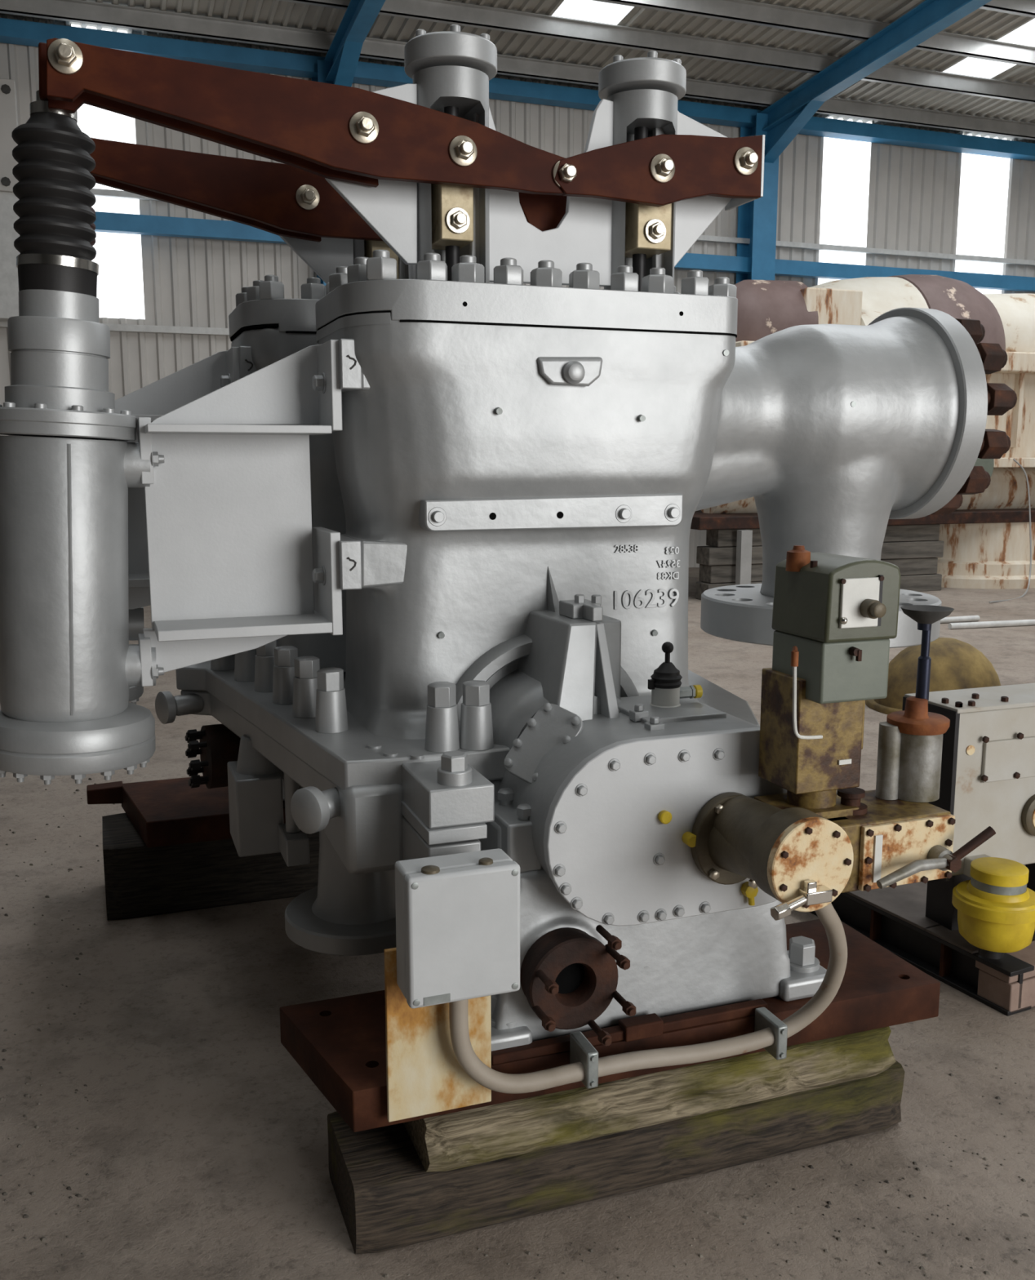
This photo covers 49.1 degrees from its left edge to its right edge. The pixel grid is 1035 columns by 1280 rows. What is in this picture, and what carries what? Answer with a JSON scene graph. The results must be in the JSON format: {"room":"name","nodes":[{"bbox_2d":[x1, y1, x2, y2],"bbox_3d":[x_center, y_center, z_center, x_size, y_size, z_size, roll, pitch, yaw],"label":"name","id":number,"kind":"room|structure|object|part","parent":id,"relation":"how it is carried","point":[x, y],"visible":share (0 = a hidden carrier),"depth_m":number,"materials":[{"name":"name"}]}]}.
{"room":"industrial warehouse","nodes":[
{"label":"industrial warehouse","id":0,"kind":"room"},
{"bbox_2d":[0,567,1034,1279],"bbox_3d":[6.173,1.089,3.713,32.000,0.120,28.300,-3,10,-20],"label":"floor","id":1,"kind":"structure","parent":0,"point":[201,1140],"depth_m":2.73,"materials":[{"name":"concrete"}]},
{"bbox_2d":[102,813,319,919],"bbox_3d":[-0.753,0.780,4.397,1.600,0.275,0.411,-3,10,-20],"label":"sleeper","id":2,"kind":"object","parent":1,"relation":"on","point":[140,880],"visible":0.3,"depth_m":4.04,"materials":[{"name":"black wood"}]},
{"bbox_2d":[86,775,285,848],"bbox_3d":[-0.805,0.597,4.365,1.600,0.093,0.570,-3,10,-20],"label":"base plate","id":3,"kind":"object","parent":2,"relation":"on","point":[163,812],"visible":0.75,"depth_m":4.06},
{"bbox_2d":[0,777,1031,1279],"bbox_3d":[-0.521,0.974,4.028,2.666,0.008,4.386,-3,10,-20],"label":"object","id":4,"kind":"structure","parent":1,"relation":"on","point":[27,1095],"depth_m":2.47,"materials":[{"name":"grey concrete"}]},
{"bbox_2d":[327,1060,905,1254],"bbox_3d":[0.253,1.119,2.648,1.342,0.155,0.326,-3,10,-20],"label":"sleeper","id":5,"kind":"object","parent":1,"relation":"on","point":[387,1199],"visible":0.56,"depth_m":2.45,"materials":[{"name":"brown wood"}]},
{"bbox_2d":[403,1026,896,1172],"bbox_3d":[0.307,0.987,2.622,1.143,0.115,0.321,-3,10,-20],"label":"sleeper","id":6,"kind":"object","parent":5,"relation":"on","point":[478,1135],"visible":0.51,"depth_m":2.46,"materials":[{"name":"brown wood"}]},
{"bbox_2d":[280,990,585,1132],"bbox_3d":[-0.214,0.911,2.432,0.544,0.090,0.546,-3,10,-20],"label":"base plate","id":7,"kind":"object","parent":6,"relation":"on","point":[335,1048],"depth_m":2.41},
{"bbox_2d":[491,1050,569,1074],"bbox_3d":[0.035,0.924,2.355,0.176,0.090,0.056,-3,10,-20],"label":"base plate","id":8,"kind":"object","parent":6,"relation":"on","point":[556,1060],"depth_m":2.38,"materials":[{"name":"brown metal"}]},
{"bbox_2d":[0,24,1017,1065],"bbox_3d":[-0.090,-0.395,3.297,2.671,2.213,2.401,-3,10,-20],"label":"turbine","id":9,"kind":"object","parent":8,"relation":"on","point":[415,541],"visible":0.97,"depth_m":2.66,"materials":[{"name":"silver metal"}]},
{"bbox_3d":[-1.060,0.205,3.554,0.126,0.101,0.101,-7,12,-39],"label":"jacking knob","id":10,"kind":"part","parent":9,"relation":"part of","materials":[{"name":"silver metal"}]},
{"bbox_3d":[-0.917,-1.263,3.214,0.714,0.210,0.025,-3,10,-20],"label":"rocker lever","id":11,"kind":"part","parent":9,"relation":"part of","materials":[{"name":"red metal"}]},
{"bbox_3d":[-0.666,-1.155,2.538,0.714,0.210,0.025,-3,10,-20],"label":"rocker lever","id":12,"kind":"part","parent":9,"relation":"part of","materials":[{"name":"red metal"}]},
{"bbox_3d":[-0.829,-0.740,3.301,0.023,0.202,0.230,-3,10,-20],"label":"bracket plate","id":13,"kind":"part","parent":9,"relation":"part of","materials":[{"name":"silver metal"}]},
{"bbox_3d":[-0.668,-1.264,3.216,1.184,0.220,0.026,-3,10,-20],"label":"rocker lever","id":14,"kind":"part","parent":9,"relation":"part of","materials":[{"name":"red metal"}]},
{"bbox_3d":[-0.380,-0.956,3.509,0.972,0.088,0.611,-3,10,-20],"label":"chest lid","id":15,"kind":"part","parent":9,"relation":"part of","materials":[{"name":"silver metal"}]},
{"bbox_3d":[-0.416,-1.156,2.539,1.184,0.220,0.026,-3,10,-20],"label":"rocker lever","id":16,"kind":"part","parent":9,"relation":"part of","materials":[{"name":"red metal"}]},
{"bbox_3d":[-0.425,0.366,2.510,0.101,0.101,0.126,7,12,38],"label":"jacking knob","id":17,"kind":"part","parent":9,"relation":"part of","materials":[{"name":"silver metal"}]},
{"bbox_3d":[-0.610,-1.224,3.376,0.247,0.414,0.020,-3,10,-20],"label":"gusset plate","id":18,"kind":"part","parent":9,"relation":"part of","materials":[{"name":"silver metal"}]},
{"bbox_3d":[-0.461,-0.147,2.745,0.024,0.240,0.230,-3,10,-20],"label":"bracket plate","id":19,"kind":"part","parent":9,"relation":"part of","materials":[{"name":"silver metal"}]},
{"bbox_3d":[-0.450,-0.595,2.678,0.023,0.202,0.230,-3,10,-20],"label":"bracket plate","id":20,"kind":"part","parent":9,"relation":"part of","materials":[{"name":"silver metal"}]},
{"bbox_3d":[-0.354,0.395,2.601,0.135,0.200,0.290,-3,10,-20],"label":"casing arm","id":21,"kind":"part","parent":9,"relation":"part of","materials":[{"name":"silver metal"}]},
{"bbox_3d":[-0.358,-1.116,2.699,0.247,0.414,0.020,-3,10,-20],"label":"gusset plate","id":22,"kind":"part","parent":9,"relation":"part of","materials":[{"name":"silver metal"}]},
{"bbox_3d":[-0.163,0.378,2.414,0.125,0.029,0.245,-3,10,-20],"label":"shim plate","id":23,"kind":"part","parent":9,"relation":"part of","materials":[{"name":"silver metal"}]},
{"bbox_3d":[-0.180,-1.248,3.532,0.408,0.473,0.020,-3,10,-20],"label":"gusset plate","id":24,"kind":"part","parent":9,"relation":"part of","materials":[{"name":"silver metal"}]},
{"bbox_2d":[384,848,519,1122],"bbox_3d":[-0.126,0.687,2.199,0.240,0.550,0.124,-3,10,-20],"label":"junction box","id":25,"kind":"object","parent":9,"relation":"attached to","point":[458,915],"visible":1,"depth_m":2.15,"materials":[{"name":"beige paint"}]},
{"bbox_3d":[-0.151,0.673,2.123,0.051,0.016,0.002,-3,10,-20],"label":"name plate","id":26,"kind":"part","parent":25,"relation":"part of","materials":[{"name":"metal"}]},
{"bbox_3d":[-0.157,0.773,2.262,0.216,0.360,0.012,-3,10,-20],"label":"post","id":27,"kind":"part","parent":25,"relation":"part of","materials":[{"name":"beige metal"}]},
{"bbox_3d":[-0.002,-0.810,2.885,0.972,0.088,0.611,-3,10,-20],"label":"chest lid","id":28,"kind":"part","parent":9,"relation":"part of","materials":[{"name":"silver metal"}]},
{"bbox_3d":[0.072,-1.140,2.855,0.408,0.473,0.020,-3,10,-20],"label":"gusset plate","id":29,"kind":"part","parent":9,"relation":"part of","materials":[{"name":"silver metal"}]},
{"bbox_3d":[0.065,-1.118,2.921,0.171,0.146,0.020,-3,10,-20],"label":"pivot plate","id":30,"kind":"part","parent":9,"relation":"part of","materials":[{"name":"red metal"}]},
{"bbox_3d":[0.254,0.843,2.457,0.660,0.034,0.040,-3,10,-20],"label":"foot rail","id":31,"kind":"part","parent":9,"relation":"part of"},
{"bbox_2d":[448,902,847,1093],"bbox_3d":[0.306,0.715,2.282,0.875,0.422,0.201,-3,10,-20],"label":"cable conduit","id":32,"kind":"object","parent":9,"relation":"attached to","point":[486,1077],"visible":0.91,"depth_m":2.36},
{"bbox_2d":[569,1031,598,1088],"bbox_3d":[0.139,0.871,2.348,0.026,0.078,0.100,-3,10,-20],"label":"clamp","id":33,"kind":"object","parent":32,"relation":"attached to","point":[581,1050],"visible":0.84,"depth_m":2.32,"materials":[{"name":"metal"}]},
{"bbox_3d":[0.355,-1.178,2.814,0.576,0.191,0.026,-3,10,-20],"label":"rocker lever","id":34,"kind":"part","parent":9,"relation":"part of","materials":[{"name":"red metal"}]},
{"bbox_2d":[649,687,680,707],"bbox_3d":[0.348,0.139,2.666,0.072,0.066,0.072,-3,10,-20],"label":"vent","id":35,"kind":"object","parent":9,"relation":"attached to","point":[661,697],"depth_m":2.64,"materials":[{"name":"white plastic"}]},
{"bbox_3d":[0.351,0.031,2.650,0.028,0.053,0.028,-3,10,-20],"label":"lever knob","id":36,"kind":"part","parent":9,"relation":"part of","materials":[{"name":"black plastic"}]},
{"bbox_3d":[0.503,-1.194,3.007,0.322,0.425,0.020,-3,10,-20],"label":"gusset plate","id":37,"kind":"part","parent":9,"relation":"part of","materials":[{"name":"silver metal"}]},
{"bbox_3d":[0.596,-1.225,2.978,0.008,0.150,0.179,-3,10,-20],"label":"lever plate","id":38,"kind":"part","parent":9,"relation":"part of","materials":[{"name":"silver metal"}]},
{"bbox_2d":[690,545,995,920],"bbox_3d":[0.673,0.180,2.272,0.552,0.733,0.342,-3,10,-20],"label":"valve actuator","id":39,"kind":"object","parent":9,"relation":"attached to","point":[835,616],"visible":1,"depth_m":2.25,"materials":[{"name":"metal"}]},
{"bbox_3d":[0.655,-0.071,2.168,0.085,0.095,0.008,-3,10,-20],"label":"dial plate","id":40,"kind":"part","parent":39,"relation":"part of","materials":[{"name":"white metal"}]},
{"bbox_3d":[0.678,-0.058,2.153,0.036,0.036,0.040,-3,10,-20],"label":"selector knob","id":41,"kind":"part","parent":39,"relation":"part of","materials":[{"name":"beige plastic"}]},
{"bbox_3d":[0.724,0.439,2.278,0.017,0.098,0.006,-3,10,-20],"label":"sight glass","id":42,"kind":"part","parent":39,"relation":"part of","materials":[{"name":"white glass"}]},
{"bbox_3d":[0.795,0.433,2.312,0.224,0.133,0.013,-3,10,-20],"label":"plate","id":43,"kind":"part","parent":39,"relation":"part of","materials":[{"name":"beige paint"}]},
{"bbox_2d":[875,604,954,802],"bbox_3d":[0.855,0.135,2.426,0.136,0.409,0.128,5,10,28],"label":"jack","id":44,"kind":"object","parent":39,"relation":"on","point":[909,751],"visible":1,"depth_m":2.40,"materials":[{"name":"grey metal"}]},
{"bbox_3d":[0.864,0.043,2.411,0.034,0.172,0.030,-3,10,-20],"label":"pump rod","id":45,"kind":"part","parent":44,"relation":"part of","materials":[{"name":"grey metal"}]},
{"bbox_3d":[0.799,0.456,2.279,0.204,0.053,0.062,-3,10,-20],"label":"hand lever","id":46,"kind":"part","parent":39,"relation":"part of","materials":[{"name":"silver metal"}]},
{"bbox_3d":[0.915,0.422,2.296,0.108,0.088,0.029,-2,9,-14],"label":"hand lever","id":47,"kind":"part","parent":39,"relation":"part of","materials":[{"name":"brown metal"}]},
{"bbox_2d":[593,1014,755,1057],"bbox_3d":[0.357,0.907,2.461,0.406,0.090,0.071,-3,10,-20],"label":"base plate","id":48,"kind":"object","parent":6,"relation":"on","point":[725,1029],"depth_m":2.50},
{"bbox_2d":[754,1007,787,1060],"bbox_3d":[0.561,0.871,2.506,0.026,0.078,0.100,-3,10,-20],"label":"clamp","id":49,"kind":"object","parent":48,"relation":"attached to","point":[764,1018],"visible":0.86,"depth_m":2.48,"materials":[{"name":"metal"}]},
{"bbox_2d":[786,920,940,1046],"bbox_3d":[0.729,0.860,2.752,0.513,0.090,0.523,-3,10,-20],"label":"base plate","id":50,"kind":"object","parent":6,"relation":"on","point":[878,988],"depth_m":2.69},
{"bbox_2d":[695,581,762,599],"bbox_3d":[2.584,-0.581,13.169,1.000,0.200,0.300,-3,10,-20],"label":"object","id":51,"kind":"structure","parent":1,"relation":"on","point":[700,587],"depth_m":12.98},
{"bbox_2d":[698,564,762,583],"bbox_3d":[2.571,-0.785,13.143,0.900,0.200,0.280,-3,10,-20],"label":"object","id":52,"kind":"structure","parent":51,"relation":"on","point":[720,573],"depth_m":12.95,"materials":[{"name":"grey wood"}]},
{"bbox_2d":[696,545,762,565],"bbox_3d":[2.584,-0.988,13.105,1.000,0.200,0.300,-3,10,-20],"label":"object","id":53,"kind":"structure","parent":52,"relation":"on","point":[705,555],"depth_m":12.89,"materials":[{"name":"grey wood"}]},
{"bbox_2d":[706,528,762,546],"bbox_3d":[2.609,-1.194,13.092,0.820,0.200,0.280,-3,10,-20],"label":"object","id":54,"kind":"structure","parent":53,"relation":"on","point":[727,537],"depth_m":12.89,"materials":[{"name":"wood"}]},
{"bbox_2d":[690,274,1034,529],"bbox_3d":[5.467,-3.131,14.746,8.146,3.092,2.185,-3,10,-20],"label":"casing","id":55,"kind":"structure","parent":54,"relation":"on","point":[766,308],"depth_m":13.77,"materials":[{"name":"beige paint"}]},
{"bbox_2d":[888,274,1005,351],"bbox_3d":[5.246,-4.144,14.564,1.300,1.035,2.071,-3,10,-20],"label":"band","id":56,"kind":"object","parent":55,"relation":"attached to","point":[957,299],"depth_m":13.80,"materials":[{"name":"brown metal"}]},
{"bbox_3d":[5.759,-2.316,14.777,7.665,0.120,1.700,-3,10,-20],"label":"ledge plate","id":57,"kind":"part","parent":55,"relation":"part of","materials":[{"name":"beige paint"}]},
{"bbox_2d":[735,529,752,585],"bbox_3d":[2.554,-0.832,12.795,0.139,0.814,0.100,-3,10,-20],"label":"prop","id":58,"kind":"object","parent":1,"relation":"on","point":[744,537],"visible":0.64,"depth_m":12.74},
{"bbox_2d":[900,573,942,591],"bbox_3d":[4.714,-0.705,13.943,1.000,0.200,0.300,-3,10,-20],"label":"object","id":59,"kind":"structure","parent":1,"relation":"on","point":[928,582],"depth_m":13.88,"materials":[{"name":"grey wood"}]},
{"bbox_2d":[880,557,937,575],"bbox_3d":[4.702,-0.909,13.916,0.900,0.200,0.280,-3,10,-20],"label":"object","id":60,"kind":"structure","parent":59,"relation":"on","point":[922,566],"depth_m":13.83,"materials":[{"name":"grey wood"}]},
{"bbox_2d":[880,540,943,559],"bbox_3d":[4.714,-1.111,13.878,1.000,0.200,0.300,-3,10,-20],"label":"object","id":61,"kind":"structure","parent":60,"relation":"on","point":[926,548],"depth_m":13.75,"materials":[{"name":"grey wood"}]},
{"bbox_2d":[883,524,939,542],"bbox_3d":[4.739,-1.318,13.865,0.820,0.200,0.280,-3,10,-20],"label":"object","id":62,"kind":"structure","parent":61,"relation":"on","point":[896,533],"depth_m":13.73,"materials":[{"name":"grey wood"}]},
{"bbox_2d":[809,864,1034,1016],"bbox_3d":[1.561,0.898,4.066,0.950,0.145,1.300,-4,10,-26],"label":"steel skid","id":63,"kind":"object","parent":1,"relation":"on","point":[895,919],"visible":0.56,"depth_m":3.57,"materials":[{"name":"black metal"}]},
{"bbox_3d":[1.530,0.822,4.118,0.950,0.010,1.160,-4,10,-26],"label":"deck plate","id":64,"kind":"part","parent":63,"relation":"part of","materials":[{"name":"black metal"}]},
{"bbox_2d":[902,683,1034,959],"bbox_3d":[1.573,0.540,3.480,0.655,0.748,0.454,-3,10,-20],"label":"cabinet","id":65,"kind":"object","parent":63,"relation":"on","point":[988,774],"visible":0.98,"depth_m":3.38,"materials":[{"name":"beige metal"}]},
{"bbox_3d":[1.248,0.449,3.462,0.016,0.520,0.236,-3,10,-20],"label":"panel","id":66,"kind":"part","parent":65,"relation":"part of","materials":[{"name":"metal"}]},
{"bbox_3d":[1.506,0.358,3.418,0.252,0.125,0.014,-3,10,-20],"label":"inspection plate","id":67,"kind":"part","parent":65,"relation":"part of","materials":[{"name":"white paint"}]},
{"bbox_3d":[1.613,0.539,3.465,0.100,0.100,0.005,-3,10,-20],"label":"cap plate","id":68,"kind":"part","parent":65,"relation":"part of","materials":[{"name":"beige paint"}]},
{"bbox_2d":[865,637,1000,714],"bbox_3d":[2.749,0.218,7.370,0.910,0.449,0.910,-3,10,-20],"label":"cover","id":69,"kind":"object","parent":1,"relation":"on","point":[956,664],"visible":0.52,"depth_m":7.17,"materials":[{"name":"metal"}]},
{"bbox_2d":[940,615,979,623],"bbox_3d":[4.279,-0.199,11.218,0.700,0.059,0.059,-3,10,-20],"label":"bar","id":70,"kind":"object","parent":1,"relation":"on","point":[967,618],"visible":0.66,"depth_m":11.24,"materials":[{"name":"white metal"}]},
{"bbox_2d":[937,521,1034,589],"bbox_3d":[6.027,-1.240,15.318,2.540,0.824,2.540,-3,10,-20],"label":"round base","id":71,"kind":"object","parent":1,"relation":"on","point":[991,556],"visible":0.41,"depth_m":14.21,"materials":[{"name":"beige paint"}]},
{"bbox_2d":[947,619,1034,629],"bbox_3d":[4.769,-0.160,10.975,1.354,0.059,0.059,-3,9,-16],"label":"bar","id":72,"kind":"object","parent":1,"relation":"on","point":[1019,622],"visible":1,"depth_m":10.89,"materials":[{"name":"white metal"}]},
{"bbox_2d":[988,458,1031,603],"bbox_3d":[5.784,-1.284,13.153,0.297,1.628,1.517,5,10,29],"label":"hanging cable","id":73,"kind":"object","parent":1,"relation":"on","point":[1014,460],"visible":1,"depth_m":13.70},
{"bbox_3d":[9.093,-4.551,18.537,0.380,6.350,0.430,-3,10,-20],"label":"trim","id":74,"kind":"structure","parent":1,"relation":"on","visible":0},
{"bbox_2d":[93,211,1034,292],"bbox_3d":[1.486,-5.273,15.605,32.000,0.200,0.140,-3,10,-20],"label":"wall rail","id":75,"kind":"object","parent":74,"relation":"attached to","point":[107,222],"depth_m":15.97,"materials":[{"name":"blue metal"}]},
{"bbox_2d":[0,78,20,321],"bbox_3d":[-5.839,-4.966,12.883,0.431,2.576,0.420,-3,10,-20],"label":"wall panel","id":76,"kind":"object","parent":75,"relation":"attached to","point":[9,119],"visible":0.52,"depth_m":12.78,"materials":[{"name":"grey metal"}]},
{"bbox_2d":[0,14,1034,567],"bbox_3d":[1.378,-4.283,16.060,32.000,6.600,0.155,-3,10,-20],"label":"wall","id":77,"kind":"structure","parent":0,"point":[913,193],"depth_m":15.15,"materials":[{"name":"grey metal"}]},
{"bbox_2d":[71,23,145,319],"bbox_3d":[-4.871,-5.572,13.508,0.830,3.490,0.030,-3,10,-20],"label":"window","id":78,"kind":"structure","parent":77,"relation":"in","point":[118,256],"depth_m":13.64,"materials":[{"name":"white"}]},
{"bbox_2d":[0,321,229,335],"bbox_3d":[1.425,-4.134,15.953,32.000,0.080,0.070,-3,10,-20],"label":"trim","id":79,"kind":"structure","parent":77,"relation":"attached to","point":[113,327],"depth_m":13.84,"materials":[{"name":"grey metal"}]},
{"bbox_2d":[311,59,333,285],"bbox_3d":[-2.301,-3.891,14.399,0.380,6.350,0.430,-3,10,-20],"label":"column","id":80,"kind":"structure","parent":77,"relation":"attached to","point":[324,67],"depth_m":13.68,"materials":[{"name":"blue metal"}]},
{"bbox_2d":[0,17,1034,160],"bbox_3d":[1.455,-7.274,15.372,32.000,0.185,0.240,-3,10,-20],"label":"beam","id":81,"kind":"structure","parent":77,"relation":"attached to","point":[18,32],"depth_m":14.64,"materials":[{"name":"blue metal"}]},
{"bbox_2d":[89,188,1034,266],"bbox_3d":[1.425,-5.660,15.710,32.000,0.070,0.070,-3,10,-20],"label":"trim","id":82,"kind":"structure","parent":77,"relation":"attached to","point":[96,192],"depth_m":16.93,"materials":[{"name":"blue metal"}]},
{"bbox_2d":[735,112,778,284],"bbox_3d":[3.425,-4.223,16.478,0.380,6.350,0.430,-3,10,-20],"label":"column","id":83,"kind":"structure","parent":77,"relation":"attached to","point":[757,218],"depth_m":16.05,"materials":[{"name":"blue metal"}]},
{"bbox_2d":[817,116,871,284],"bbox_3d":[4.890,-6.137,17.053,0.950,3.490,0.030,-3,10,-20],"label":"window","id":84,"kind":"structure","parent":77,"relation":"in","point":[846,171],"depth_m":16.97,"materials":[{"name":"white"}]},
{"bbox_2d":[955,133,1010,293],"bbox_3d":[7.311,-6.277,17.933,1.070,3.490,0.030,-3,10,-20],"label":"window","id":85,"kind":"structure","parent":77,"relation":"in","point":[984,180],"depth_m":17.85,"materials":[{"name":"white"}]},
{"bbox_2d":[0,0,1034,142],"bbox_3d":[5.136,-6.772,5.256,31.960,1.855,22.200,-3,10,-20],"label":"ceiling","id":86,"kind":"structure","parent":0,"point":[980,23],"depth_m":13.88,"materials":[{"name":"grey metal"}]},
{"bbox_2d":[0,0,1034,139],"bbox_3d":[1.614,-7.351,14.922,32.000,0.185,0.150,-3,10,-20],"label":"roof purlin","id":87,"kind":"structure","parent":86,"relation":"attached to","point":[73,11],"depth_m":13.78,"materials":[{"name":"metal"}]},
{"bbox_2d":[551,0,634,25],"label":"window","id":88,"kind":"structure","parent":86,"relation":"attached to","point":[584,10],"depth_m":13.22,"materials":[{"name":"white"}]},
{"bbox_2d":[278,0,1034,103],"bbox_3d":[2.007,-7.274,13.851,32.000,0.185,0.150,-3,10,-20],"label":"roof beam","id":89,"kind":"structure","parent":86,"relation":"attached to","point":[435,11],"depth_m":13.75,"materials":[{"name":"grey metal"}]},
{"bbox_2d":[593,0,1034,66],"bbox_3d":[2.345,-7.209,12.930,32.000,0.185,0.150,-3,10,-20],"label":"beam","id":90,"kind":"structure","parent":86,"relation":"attached to","point":[745,11],"depth_m":13.37,"materials":[{"name":"grey metal"}]},
{"bbox_2d":[942,17,1034,78],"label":"window","id":91,"kind":"structure","parent":86,"relation":"attached to","point":[1024,34],"depth_m":15.00,"materials":[{"name":"white"}]},
{"bbox_2d":[979,0,1034,17],"bbox_3d":[2.721,-7.136,11.906,32.000,0.185,0.150,-3,10,-20],"label":"beam","id":92,"kind":"structure","parent":86,"relation":"attached to","point":[1020,7],"depth_m":12.99,"materials":[{"name":"grey metal"}]},
{"bbox_3d":[9.012,-2.001,-4.597,32.000,8.600,0.150,-3,10,-20],"label":"wall","id":93,"kind":"structure","parent":0,"visible":0},
{"bbox_2d":[324,0,385,86],"bbox_3d":[1.415,-6.007,3.831,0.200,2.437,21.900,-3,10,-20],"label":"beam","id":94,"kind":"structure","parent":93,"relation":"attached to","point":[344,51],"depth_m":12.74,"materials":[{"name":"blue metal"}]},
{"bbox_2d":[751,0,991,163],"bbox_3d":[7.140,-6.338,5.910,0.200,2.437,21.900,-3,10,-20],"label":"beam","id":95,"kind":"structure","parent":93,"relation":"attached to","point":[788,115],"depth_m":13.90,"materials":[{"name":"blue metal"}]}
]}

